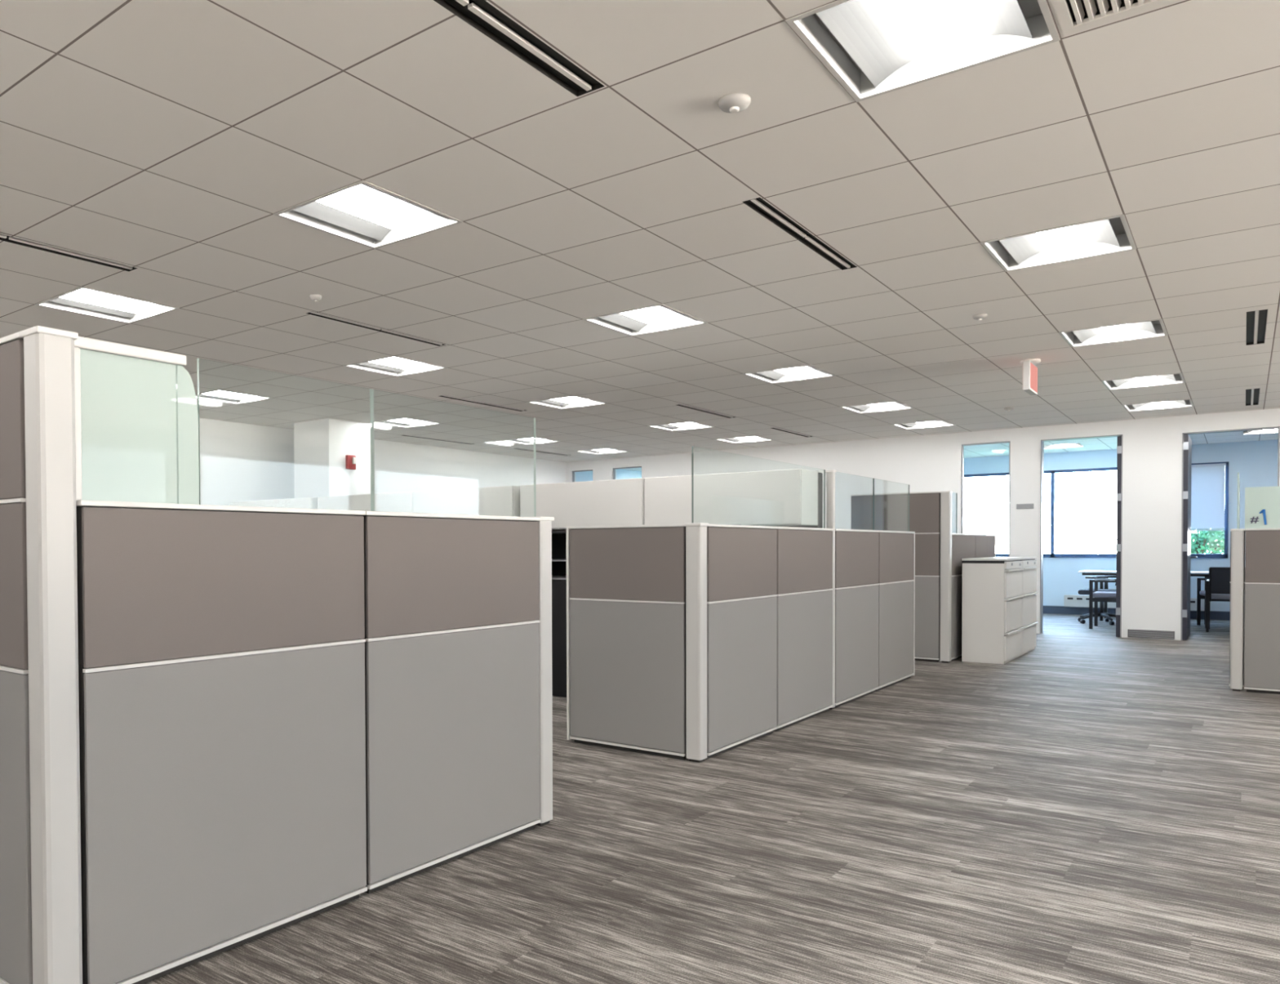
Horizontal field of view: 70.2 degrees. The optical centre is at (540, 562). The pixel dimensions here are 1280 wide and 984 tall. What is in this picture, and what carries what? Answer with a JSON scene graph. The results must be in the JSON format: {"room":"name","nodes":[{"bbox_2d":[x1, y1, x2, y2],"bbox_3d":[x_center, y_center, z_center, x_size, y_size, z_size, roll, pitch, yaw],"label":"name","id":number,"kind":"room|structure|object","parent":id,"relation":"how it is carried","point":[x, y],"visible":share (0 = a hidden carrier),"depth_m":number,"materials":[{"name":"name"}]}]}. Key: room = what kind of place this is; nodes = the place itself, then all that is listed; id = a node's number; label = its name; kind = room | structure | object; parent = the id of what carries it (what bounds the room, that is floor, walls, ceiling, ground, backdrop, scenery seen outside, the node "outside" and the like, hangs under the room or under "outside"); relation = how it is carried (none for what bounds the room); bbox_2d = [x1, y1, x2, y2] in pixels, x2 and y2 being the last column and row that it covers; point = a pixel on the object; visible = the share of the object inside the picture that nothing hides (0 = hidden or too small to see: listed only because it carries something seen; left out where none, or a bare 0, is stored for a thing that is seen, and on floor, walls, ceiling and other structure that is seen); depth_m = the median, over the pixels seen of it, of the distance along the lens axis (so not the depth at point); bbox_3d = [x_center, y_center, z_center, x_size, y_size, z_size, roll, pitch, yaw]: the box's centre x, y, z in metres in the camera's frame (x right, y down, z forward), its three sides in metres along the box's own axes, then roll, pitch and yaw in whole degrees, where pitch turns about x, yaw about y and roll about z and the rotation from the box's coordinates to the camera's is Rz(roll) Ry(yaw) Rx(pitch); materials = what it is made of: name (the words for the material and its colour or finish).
{"room":"open-plan office","nodes":[
{"label":"open-plan office","id":0,"kind":"room"},
{"bbox_2d":[293,417,370,497],"bbox_3d":[-2.542,-0.374,11.074,0.657,2.659,0.640,1,1,38],"label":"wall column","id":1,"kind":"structure","parent":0,"point":[322,446],"depth_m":10.81,"materials":[{"name":"white paint"}]},
{"bbox_2d":[346,454,356,469],"bbox_3d":[-2.265,-1.206,10.828,0.070,0.170,0.124,1,1,38],"label":"fire alarm","id":2,"kind":"object","parent":1,"relation":"attached to","point":[351,460],"visible":1,"depth_m":10.81,"materials":[{"name":"red plastic"}]},
{"bbox_2d":[199,417,641,505],"bbox_3d":[-4.337,-0.351,10.216,0.200,2.659,23.200,1,1,38],"label":"wall","id":3,"kind":"structure","parent":0,"point":[239,461],"depth_m":12.65,"materials":[{"name":"white paint"}]},
{"bbox_2d":[0,0,1279,471],"bbox_3d":[2.150,-1.633,5.264,16.500,0.020,23.400,1,1,38],"label":"ceiling","id":4,"kind":"structure","parent":0,"point":[165,140],"depth_m":4.11,"materials":[{"name":"tile"}]},
{"bbox_2d":[0,233,137,271],"bbox_3d":[-2.611,-1.605,4.428,0.095,0.034,1.270,1,1,38],"label":"ceiling vent","id":5,"kind":"object","parent":4,"relation":"in","point":[3,237],"visible":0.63,"depth_m":4.66,"materials":[{"name":"black metal"}]},
{"bbox_2d":[35,286,179,323],"bbox_3d":[-2.714,-1.652,5.664,0.610,0.092,0.610,1,1,38],"label":"ceiling light","id":6,"kind":"object","parent":4,"relation":"attached to","point":[82,300],"visible":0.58,"depth_m":5.73,"materials":[{"name":"grey"}]},
{"bbox_2d":[195,389,272,404],"bbox_3d":[-3.140,-1.710,9.088,0.610,0.092,0.610,1,1,38],"label":"ceiling light","id":7,"kind":"object","parent":4,"relation":"attached to","point":[223,396],"visible":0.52,"depth_m":9.18,"materials":[{"name":"grey plastic"}]},
{"bbox_2d":[273,179,462,248],"bbox_3d":[-0.789,-1.634,4.165,0.610,0.092,0.610,1,1,38],"label":"ceiling light","id":8,"kind":"object","parent":4,"relation":"attached to","point":[362,212],"visible":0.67,"depth_m":4.22,"materials":[{"name":"grey plastic"}]},
{"bbox_2d":[306,311,444,346],"bbox_3d":[-1.115,-1.644,6.317,0.075,0.034,1.230,1,1,38],"label":"ceiling vent","id":9,"kind":"object","parent":4,"relation":"in","point":[313,313],"visible":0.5,"depth_m":6.28,"materials":[{"name":"black metal"}]},
{"bbox_2d":[344,355,447,376],"bbox_3d":[-1.215,-1.692,7.589,0.610,0.092,0.610,1,1,38],"label":"ceiling light","id":10,"kind":"object","parent":4,"relation":"attached to","point":[395,366],"visible":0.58,"depth_m":7.68,"materials":[{"name":"grey plastic"}]},
{"bbox_2d":[373,417,441,427],"bbox_3d":[-1.641,-1.750,11.013,0.610,0.092,0.610,1,1,38],"label":"ceiling light","id":11,"kind":"object","parent":4,"relation":"attached to","point":[402,422],"visible":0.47,"depth_m":11.12,"materials":[{"name":"grey plastic"}]},
{"bbox_2d":[440,395,527,411],"bbox_3d":[-0.587,-1.703,9.562,0.100,0.034,1.320,1,1,38],"label":"ceiling vent","id":12,"kind":"object","parent":4,"relation":"in","point":[444,396],"visible":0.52,"depth_m":9.54,"materials":[{"name":"black metal"}]},
{"bbox_2d":[433,0,604,96],"bbox_3d":[-0.203,-1.583,2.543,0.112,0.034,1.210,1,1,38],"label":"ceiling vent","id":13,"kind":"object","parent":4,"relation":"in","point":[481,15],"visible":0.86,"depth_m":2.75,"materials":[{"name":"black metal"}]},
{"bbox_2d":[502,437,560,444],"bbox_3d":[-0.142,-1.789,12.937,0.610,0.092,0.610,1,1,38],"label":"ceiling light","id":14,"kind":"object","parent":4,"relation":"attached to","point":[528,440],"visible":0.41,"depth_m":13.06,"materials":[{"name":"white plastic"}]},
{"bbox_2d":[526,395,606,408],"bbox_3d":[0.284,-1.732,9.514,0.610,0.092,0.610,1,1,38],"label":"ceiling light","id":15,"kind":"object","parent":4,"relation":"attached to","point":[569,402],"visible":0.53,"depth_m":9.63,"materials":[{"name":"grey"}]},
{"bbox_2d":[575,448,626,453],"bbox_3d":[0.982,-1.819,14.381,0.610,0.092,0.610,1,1,38],"label":"ceiling light","id":16,"kind":"object","parent":4,"relation":"attached to","point":[604,451],"visible":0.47,"depth_m":14.51,"materials":[{"name":"white plastic"}]},
{"bbox_2d":[582,303,707,336],"bbox_3d":[0.710,-1.674,6.090,0.610,0.092,0.610,1,1,38],"label":"ceiling light","id":17,"kind":"object","parent":4,"relation":"attached to","point":[658,317],"visible":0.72,"depth_m":6.19,"materials":[{"name":"grey plastic"}]},
{"bbox_2d":[648,421,713,431],"bbox_3d":[1.783,-1.772,11.438,0.610,0.092,0.610,1,1,38],"label":"ceiling light","id":18,"kind":"object","parent":4,"relation":"attached to","point":[684,425],"visible":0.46,"depth_m":11.57,"materials":[{"name":"grey"}]},
{"bbox_2d":[718,92,751,112],"bbox_3d":[0.662,-1.561,3.086,0.110,0.036,0.110,1,1,38],"label":"smoke detector","id":19,"kind":"object","parent":4,"relation":"attached to","point":[735,102],"visible":1,"depth_m":3.06,"materials":[{"name":"white plastic"}]},
{"bbox_2d":[716,435,773,443],"bbox_3d":[2.907,-1.801,12.882,0.610,0.092,0.610,1,1,38],"label":"ceiling light","id":20,"kind":"object","parent":4,"relation":"attached to","point":[750,438],"visible":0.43,"depth_m":13.02,"materials":[{"name":"grey plastic"}]},
{"bbox_2d":[742,364,835,383],"bbox_3d":[2.209,-1.714,8.015,0.610,0.092,0.610,1,1,38],"label":"ceiling light","id":21,"kind":"object","parent":4,"relation":"attached to","point":[806,371],"visible":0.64,"depth_m":8.14,"materials":[{"name":"white plastic"}]},
{"bbox_2d":[742,197,856,270],"bbox_3d":[1.310,-1.622,4.463,0.084,0.034,1.260,1,1,38],"label":"ceiling vent","id":22,"kind":"object","parent":4,"relation":"in","point":[759,205],"visible":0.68,"depth_m":4.41,"materials":[{"name":"black metal"}]},
{"bbox_2d":[840,400,914,413],"bbox_3d":[3.708,-1.754,9.939,0.610,0.092,0.610,1,1,38],"label":"ceiling light","id":23,"kind":"object","parent":4,"relation":"attached to","point":[889,406],"visible":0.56,"depth_m":10.08,"materials":[{"name":"white"}]},
{"bbox_2d":[785,0,1060,102],"bbox_3d":[1.136,-1.616,2.666,0.610,0.092,0.610,1,1,38],"label":"ceiling light","id":24,"kind":"object","parent":4,"relation":"attached to","point":[873,48],"visible":0.91,"depth_m":2.76,"materials":[{"name":"grey"}]},
{"bbox_2d":[893,419,955,429],"bbox_3d":[4.832,-1.784,11.383,0.610,0.092,0.610,1,1,38],"label":"ceiling light","id":25,"kind":"object","parent":4,"relation":"attached to","point":[933,423],"visible":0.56,"depth_m":11.53,"materials":[{"name":"white plastic"}]},
{"bbox_2d":[1020,358,1040,395],"bbox_3d":[4.032,-1.536,7.439,0.150,0.265,0.340,1,1,38],"label":"exit sign","id":26,"kind":"object","parent":4,"relation":"hanging from","point":[1029,368],"visible":1,"depth_m":7.34,"materials":[{"name":"white plastic"}]},
{"bbox_2d":[980,214,1136,271],"bbox_3d":[2.635,-1.656,4.591,0.610,0.092,0.610,1,1,38],"label":"ceiling light","id":27,"kind":"object","parent":4,"relation":"attached to","point":[1112,234],"visible":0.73,"depth_m":4.67,"materials":[{"name":"grey"}]},
{"bbox_2d":[1044,442,1085,448],"bbox_3d":[7.994,-1.841,13.899,0.610,0.092,0.610,1,1,38],"label":"ceiling light","id":28,"kind":"object","parent":4,"relation":"attached to","point":[1078,444],"visible":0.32,"depth_m":14.04,"materials":[{"name":"grey plastic"}]},
{"bbox_2d":[1058,318,1168,346],"bbox_3d":[4.134,-1.696,6.516,0.610,0.092,0.610,1,1,38],"label":"ceiling light","id":29,"kind":"object","parent":4,"relation":"attached to","point":[1155,327],"visible":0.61,"depth_m":6.63,"materials":[{"name":"grey plastic"}]},
{"bbox_2d":[1051,0,1182,36],"bbox_3d":[1.618,-1.593,2.290,0.588,0.052,0.588,1,1,38],"label":"ceiling vent","id":30,"kind":"object","parent":4,"relation":"in","point":[1073,16],"visible":1,"depth_m":2.58,"materials":[{"name":"white metal"}]},
{"bbox_2d":[1101,373,1185,390],"bbox_3d":[5.633,-1.736,8.440,0.610,0.092,0.610,1,1,38],"label":"ceiling light","id":31,"kind":"object","parent":4,"relation":"attached to","point":[1175,378],"visible":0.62,"depth_m":8.57,"materials":[{"name":"white plastic"}]},
{"bbox_2d":[1133,376,1156,386],"bbox_3d":[5.633,-1.719,8.441,0.164,0.058,0.566,1,1,38],"label":"ceiling light","id":32,"kind":"object","parent":31,"relation":"on","point":[1143,380],"depth_m":8.49,"materials":[{"name":"white plastic"}]},
{"bbox_2d":[1122,399,1193,411],"bbox_3d":[6.758,-1.766,9.884,0.610,0.092,0.610,1,1,38],"label":"ceiling light","id":33,"kind":"object","parent":4,"relation":"attached to","point":[1184,402],"visible":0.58,"depth_m":10.03,"materials":[{"name":"white plastic"}]},
{"bbox_2d":[1150,401,1168,408],"bbox_3d":[6.758,-1.749,9.884,0.164,0.058,0.566,1,1,38],"label":"ceiling light","id":34,"kind":"object","parent":33,"relation":"on","point":[1155,405],"depth_m":9.95,"materials":[{"name":"white plastic"}]},
{"bbox_2d":[1245,387,1259,405],"bbox_3d":[7.385,-1.734,9.374,0.110,0.034,1.320,1,1,38],"label":"ceiling vent","id":35,"kind":"object","parent":4,"relation":"in","point":[1252,395],"visible":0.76,"depth_m":9.41,"materials":[{"name":"black metal"}]},
{"bbox_2d":[1245,309,1267,345],"bbox_3d":[5.056,-1.672,6.384,0.110,0.034,1.260,1,1,38],"label":"ceiling vent","id":36,"kind":"object","parent":4,"relation":"in","point":[1256,321],"visible":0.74,"depth_m":6.39,"materials":[{"name":"black metal"}]},
{"bbox_2d":[144,613,1279,983],"bbox_3d":[2.161,1.136,5.312,16.700,0.200,23.600,1,1,38],"label":"floor","id":37,"kind":"structure","parent":0,"point":[1095,805],"depth_m":3.29,"materials":[{"name":"laminate"}]},
{"bbox_2d":[0,331,32,983],"bbox_3d":[-1.590,0.269,2.515,0.925,1.663,0.094,1,1,38],"label":"partition panel","id":38,"kind":"object","parent":37,"relation":"on","point":[15,886],"visible":0.46,"depth_m":2.23,"materials":[{"name":"grey fabric"}]},
{"bbox_2d":[19,325,82,983],"bbox_3d":[-1.185,0.272,2.200,0.096,1.663,0.096,1,1,38],"label":"post","id":39,"kind":"object","parent":37,"relation":"on","point":[48,352],"visible":1,"depth_m":2.17,"materials":[{"name":"white metal"}]},
{"bbox_2d":[74,336,373,983],"bbox_3d":[-0.857,0.264,2.622,0.094,1.663,0.972,1,1,38],"label":"partition panel","id":40,"kind":"object","parent":37,"relation":"on","point":[221,648],"visible":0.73,"depth_m":2.46,"materials":[{"name":"grey fabric"}]},
{"bbox_2d":[361,389,540,893],"bbox_3d":[-0.309,0.249,3.325,0.094,1.663,0.940,1,1,38],"label":"partition panel","id":41,"kind":"object","parent":37,"relation":"on","point":[451,605],"visible":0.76,"depth_m":3.22,"materials":[{"name":"grey fabric"}]},
{"bbox_2d":[535,516,554,826],"bbox_3d":[-0.007,0.442,3.716,0.096,1.261,0.096,1,1,38],"label":"post","id":42,"kind":"object","parent":37,"relation":"on","point":[545,522],"visible":0.51,"depth_m":3.68,"materials":[{"name":"white metal"}]},
{"bbox_2d":[551,530,566,697],"bbox_3d":[0.144,0.381,7.237,0.800,1.260,0.618,1,1,38],"label":"cabinet","id":43,"kind":"object","parent":37,"relation":"on","point":[558,537],"visible":0.07,"depth_m":6.87,"materials":[{"name":"black metal"}]},
{"bbox_2d":[520,477,644,530],"bbox_3d":[0.390,-0.459,7.270,1.189,0.375,0.320,1,1,38],"label":"bin","id":44,"kind":"object","parent":43,"relation":"on","point":[614,501],"visible":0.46,"depth_m":7.09,"materials":[{"name":"grey"}]},
{"bbox_2d":[565,524,686,759],"bbox_3d":[0.484,0.419,5.053,0.774,1.257,0.094,1,1,38],"label":"partition panel","id":45,"kind":"object","parent":37,"relation":"on","point":[626,584],"visible":0.84,"depth_m":5.00,"materials":[{"name":"grey fabric"}]},
{"bbox_2d":[684,522,708,762],"bbox_3d":[0.827,0.420,4.787,0.096,1.261,0.096,1,1,38],"label":"post","id":46,"kind":"object","parent":37,"relation":"on","point":[695,532],"visible":1,"depth_m":4.75,"materials":[{"name":"white metal"}]},
{"bbox_2d":[691,445,825,759],"bbox_3d":[1.380,0.204,5.495,0.094,1.663,1.890,1,1,38],"label":"partition panel","id":47,"kind":"object","parent":37,"relation":"on","point":[742,559],"visible":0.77,"depth_m":5.10,"materials":[{"name":"grey fabric"}]},
{"bbox_2d":[774,470,823,528],"bbox_3d":[1.482,0.183,6.703,1.225,1.663,0.094,1,1,38],"label":"partition panel","id":48,"kind":"object","parent":37,"relation":"on","point":[820,525],"visible":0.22,"depth_m":6.32,"materials":[{"name":"grey metal"}]},
{"bbox_2d":[644,468,817,526],"bbox_3d":[1.348,-0.450,6.524,1.219,0.375,0.320,1,1,38],"label":"bin","id":49,"kind":"object","parent":48,"relation":"attached to","point":[780,497],"visible":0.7,"depth_m":6.31,"materials":[{"name":"grey"}]},
{"bbox_2d":[773,526,833,731],"bbox_3d":[1.698,0.399,5.905,0.094,1.257,0.938,1,1,38],"label":"partition panel","id":50,"kind":"object","parent":37,"relation":"on","point":[804,554],"visible":0.83,"depth_m":5.84,"materials":[{"name":"grey fabric"}]},
{"bbox_2d":[825,469,836,709],"bbox_3d":[2.018,0.188,6.282,0.058,1.663,0.058,1,1,38],"label":"post","id":51,"kind":"object","parent":37,"relation":"on","point":[830,503],"visible":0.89,"depth_m":6.25,"materials":[{"name":"white metal"}]},
{"bbox_2d":[833,478,879,707],"bbox_3d":[2.310,0.179,6.689,0.094,1.663,0.945,1,1,38],"label":"partition panel","id":52,"kind":"object","parent":37,"relation":"on","point":[856,551],"visible":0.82,"depth_m":6.62,"materials":[{"name":"grey fabric"}]},
{"bbox_2d":[875,484,915,690],"bbox_3d":[2.897,0.164,7.442,0.094,1.663,0.961,1,1,38],"label":"partition panel","id":53,"kind":"object","parent":37,"relation":"on","point":[896,598],"visible":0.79,"depth_m":7.39,"materials":[{"name":"grey fabric"}]},
{"bbox_2d":[850,491,940,662],"bbox_3d":[3.560,0.133,9.076,0.868,1.663,0.094,1,1,38],"label":"partition panel","id":54,"kind":"object","parent":37,"relation":"on","point":[891,509],"visible":0.54,"depth_m":8.88,"materials":[{"name":"grey fabric"}]},
{"bbox_2d":[939,490,952,662],"bbox_3d":[3.940,0.136,8.781,0.096,1.663,0.096,1,1,38],"label":"post","id":55,"kind":"object","parent":37,"relation":"on","point":[945,629],"visible":1,"depth_m":8.74,"materials":[{"name":"white metal"}]},
{"bbox_2d":[949,493,975,662],"bbox_3d":[4.263,0.128,9.197,0.094,1.663,0.960,1,1,38],"label":"partition panel","id":56,"kind":"object","parent":37,"relation":"on","point":[963,545],"visible":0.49,"depth_m":8.99,"materials":[{"name":"grey"}]},
{"bbox_2d":[975,533,995,557],"bbox_3d":[4.860,0.315,9.965,0.094,1.257,0.976,1,1,38],"label":"partition panel","id":57,"kind":"object","parent":37,"relation":"on","point":[985,544],"visible":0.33,"depth_m":9.92,"materials":[{"name":"grey"}]},
{"bbox_2d":[961,557,1024,664],"bbox_3d":[4.529,0.456,9.032,0.411,1.010,0.804,1,1,38],"label":"file cabinet","id":58,"kind":"object","parent":37,"relation":"on","point":[992,628],"visible":1,"depth_m":8.74,"materials":[{"name":"beige metal"}]},
{"bbox_2d":[984,556,1038,655],"bbox_3d":[5.025,0.443,9.668,0.411,1.010,0.804,1,1,38],"label":"file cabinet","id":59,"kind":"object","parent":37,"relation":"on","point":[1028,563],"visible":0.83,"depth_m":9.53,"materials":[{"name":"beige metal"}]},
{"bbox_2d":[1077,575,1115,625],"bbox_3d":[8.137,0.434,13.089,0.659,0.879,0.645,1,1,45],"label":"swivel chair","id":60,"kind":"object","parent":37,"relation":"on","point":[1086,591],"visible":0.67,"depth_m":13.03,"materials":[{"name":"black plastic"}]},
{"bbox_2d":[1077,569,1115,620],"bbox_3d":[8.656,0.493,13.678,0.820,0.740,0.700,1,1,38],"label":"desk","id":61,"kind":"object","parent":37,"relation":"on","point":[1090,572],"visible":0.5,"depth_m":13.56,"materials":[{"name":"white laminate"}]},
{"bbox_2d":[1088,578,1115,628],"bbox_3d":[7.824,0.469,12.272,0.576,0.844,0.576,1,1,38],"label":"chair","id":62,"kind":"object","parent":37,"relation":"on","point":[1097,596],"visible":0.33,"depth_m":12.21,"materials":[{"name":"black metal"}]},
{"bbox_2d":[1205,566,1230,631],"bbox_3d":[9.018,0.472,11.750,0.576,0.844,0.576,1,1,38],"label":"chair","id":63,"kind":"object","parent":37,"relation":"on","point":[1218,584],"visible":0.48,"depth_m":11.65,"materials":[{"name":"black fabric"}]},
{"bbox_2d":[1196,577,1244,628],"bbox_3d":[9.384,0.460,12.354,0.576,0.844,0.576,0,1,26],"label":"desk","id":64,"kind":"object","parent":37,"relation":"on","point":[1201,594],"visible":0.18,"depth_m":12.70,"materials":[{"name":"black metal"}]},
{"bbox_2d":[1230,528,1244,691],"bbox_3d":[5.405,0.364,7.011,0.084,1.257,0.084,1,1,38],"label":"post","id":65,"kind":"object","parent":37,"relation":"on","point":[1237,534],"visible":1,"depth_m":6.98,"materials":[{"name":"white metal"}]},
{"bbox_2d":[1229,472,1245,687],"bbox_3d":[5.690,0.140,7.375,0.094,1.690,1.010,1,1,38],"label":"partition panel","id":66,"kind":"object","parent":37,"relation":"on","point":[1238,478],"visible":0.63,"depth_m":7.03,"materials":[{"name":"grey metal"}]},
{"bbox_2d":[1244,485,1279,693],"bbox_3d":[5.798,0.208,6.701,0.915,1.575,0.094,1,1,38],"label":"partition panel","id":67,"kind":"object","parent":37,"relation":"on","point":[1262,554],"visible":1,"depth_m":6.88,"materials":[{"name":"grey fabric"}]},
{"bbox_3d":[-0.473,0.165,8.225,1.190,1.663,0.094,1,1,38],"label":"partition panel","id":68,"kind":"object","parent":37,"relation":"on","visible":0},
{"bbox_2d":[413,485,519,516],"bbox_3d":[-0.607,-0.468,8.046,1.184,0.375,0.320,1,1,38],"label":"bin","id":69,"kind":"object","parent":68,"relation":"attached to","point":[503,500],"visible":0.48,"depth_m":7.85,"materials":[{"name":"grey"}]},
{"bbox_3d":[-1.489,0.155,9.016,1.375,1.663,0.094,1,1,38],"label":"partition panel","id":70,"kind":"object","parent":37,"relation":"on","visible":0},
{"bbox_2d":[317,491,413,512],"bbox_3d":[-1.623,-0.477,8.837,1.369,0.375,0.320,1,1,38],"label":"bin","id":71,"kind":"object","parent":70,"relation":"attached to","point":[392,501],"visible":0.41,"depth_m":8.65,"materials":[{"name":"grey"}]},
{"bbox_3d":[-2.678,0.144,9.942,1.460,1.663,0.094,1,1,38],"label":"partition panel","id":72,"kind":"object","parent":37,"relation":"on","visible":0},
{"bbox_2d":[229,497,317,508],"bbox_3d":[-2.812,-0.488,9.763,1.454,0.375,0.320,1,1,38],"label":"bin","id":73,"kind":"object","parent":72,"relation":"attached to","point":[308,502],"visible":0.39,"depth_m":9.47,"materials":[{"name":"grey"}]},
{"bbox_2d":[566,408,1279,639],"bbox_3d":[6.867,-0.429,11.338,16.500,2.679,0.140,1,1,38],"label":"wall","id":74,"kind":"structure","parent":0,"point":[1152,447],"depth_m":11.65,"materials":[{"name":"white paint"}]},
{"bbox_2d":[960,440,1010,556],"bbox_3d":[5.935,-0.348,12.046,0.600,2.500,0.050,1,1,38],"label":"window","id":75,"kind":"structure","parent":74,"relation":"in","point":[1006,442],"depth_m":12.18,"materials":[{"name":"grey metal"}]},
{"bbox_2d":[1040,434,1122,637],"bbox_3d":[7.029,-0.338,11.665,0.887,2.485,0.868,1,1,38],"label":"door","id":76,"kind":"structure","parent":74,"relation":"in","point":[1119,447],"depth_m":11.10,"materials":[{"name":"grey metal"}]},
{"bbox_2d":[1127,629,1174,639],"bbox_3d":[7.352,0.857,10.885,0.470,0.095,0.020,1,1,38],"label":"air vent","id":77,"kind":"object","parent":74,"relation":"in","point":[1131,633],"visible":1,"depth_m":10.88,"materials":[{"name":"grey metal"}]},
{"bbox_2d":[1180,426,1279,639],"bbox_3d":[8.199,-0.312,10.755,0.891,2.455,0.868,1,1,38],"label":"door","id":78,"kind":"structure","parent":74,"relation":"in","point":[1186,556],"depth_m":10.68,"materials":[{"name":"grey metal"}]},
{"bbox_2d":[963,439,1277,611],"bbox_3d":[9.282,-0.493,14.438,16.500,2.679,0.200,1,1,38],"label":"wall","id":79,"kind":"structure","parent":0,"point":[1255,462],"depth_m":13.80,"materials":[{"name":"blue paint"}]},
{"bbox_2d":[963,466,1116,557],"bbox_3d":[8.380,-0.810,15.026,2.650,1.440,0.070,1,1,38],"label":"window","id":80,"kind":"structure","parent":79,"relation":"attached to","point":[1052,554],"depth_m":14.91,"materials":[{"name":"blue"}]},
{"bbox_2d":[1043,605,1115,614],"bbox_3d":[8.318,0.775,15.078,3.110,0.130,0.014,1,1,38],"label":"baseboard","id":81,"kind":"structure","parent":79,"relation":"attached to","point":[1046,609],"depth_m":14.79,"materials":[{"name":"blue rubber"}]},
{"bbox_2d":[1063,594,1115,608],"bbox_3d":[8.880,0.621,14.586,0.740,0.190,0.094,1,1,38],"label":"baseboard heater","id":82,"kind":"object","parent":79,"relation":"attached to","point":[1082,601],"visible":0.48,"depth_m":14.64,"materials":[{"name":"grey metal"}]},
{"bbox_2d":[1191,462,1226,530],"bbox_3d":[9.941,-0.989,13.724,0.740,1.000,0.040,1,1,38],"label":"window blind","id":83,"kind":"object","parent":79,"relation":"attached to","point":[1207,482],"visible":0.67,"depth_m":13.62,"materials":[{"name":"white"}]},
{"bbox_2d":[1191,461,1228,558],"bbox_3d":[9.982,-0.795,13.779,0.810,1.440,0.070,1,1,38],"label":"window","id":84,"kind":"structure","parent":79,"relation":"attached to","point":[1224,555],"depth_m":13.52,"materials":[{"name":"blue"}]},
{"bbox_2d":[1190,610,1230,620],"bbox_3d":[10.448,0.794,13.420,2.090,0.130,0.014,1,1,38],"label":"baseboard","id":85,"kind":"structure","parent":79,"relation":"attached to","point":[1214,615],"depth_m":13.63,"materials":[{"name":"blue rubber"}]},
{"label":"outside","id":86,"kind":"structure","parent":0,"visible":0},
{"bbox_3d":[54.504,0.788,70.010,160.000,0.200,142.600,1,1,38],"label":"ground","id":87,"kind":"structure","parent":86,"visible":0},
{"bbox_2d":[1191,528,1224,553],"bbox_3d":[22.343,-0.135,30.641,2.962,3.300,2.935,1,1,38],"label":"tree","id":88,"kind":"object","parent":87,"relation":"on","point":[1212,535],"visible":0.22,"depth_m":30.33,"materials":[{"name":"green plant"}]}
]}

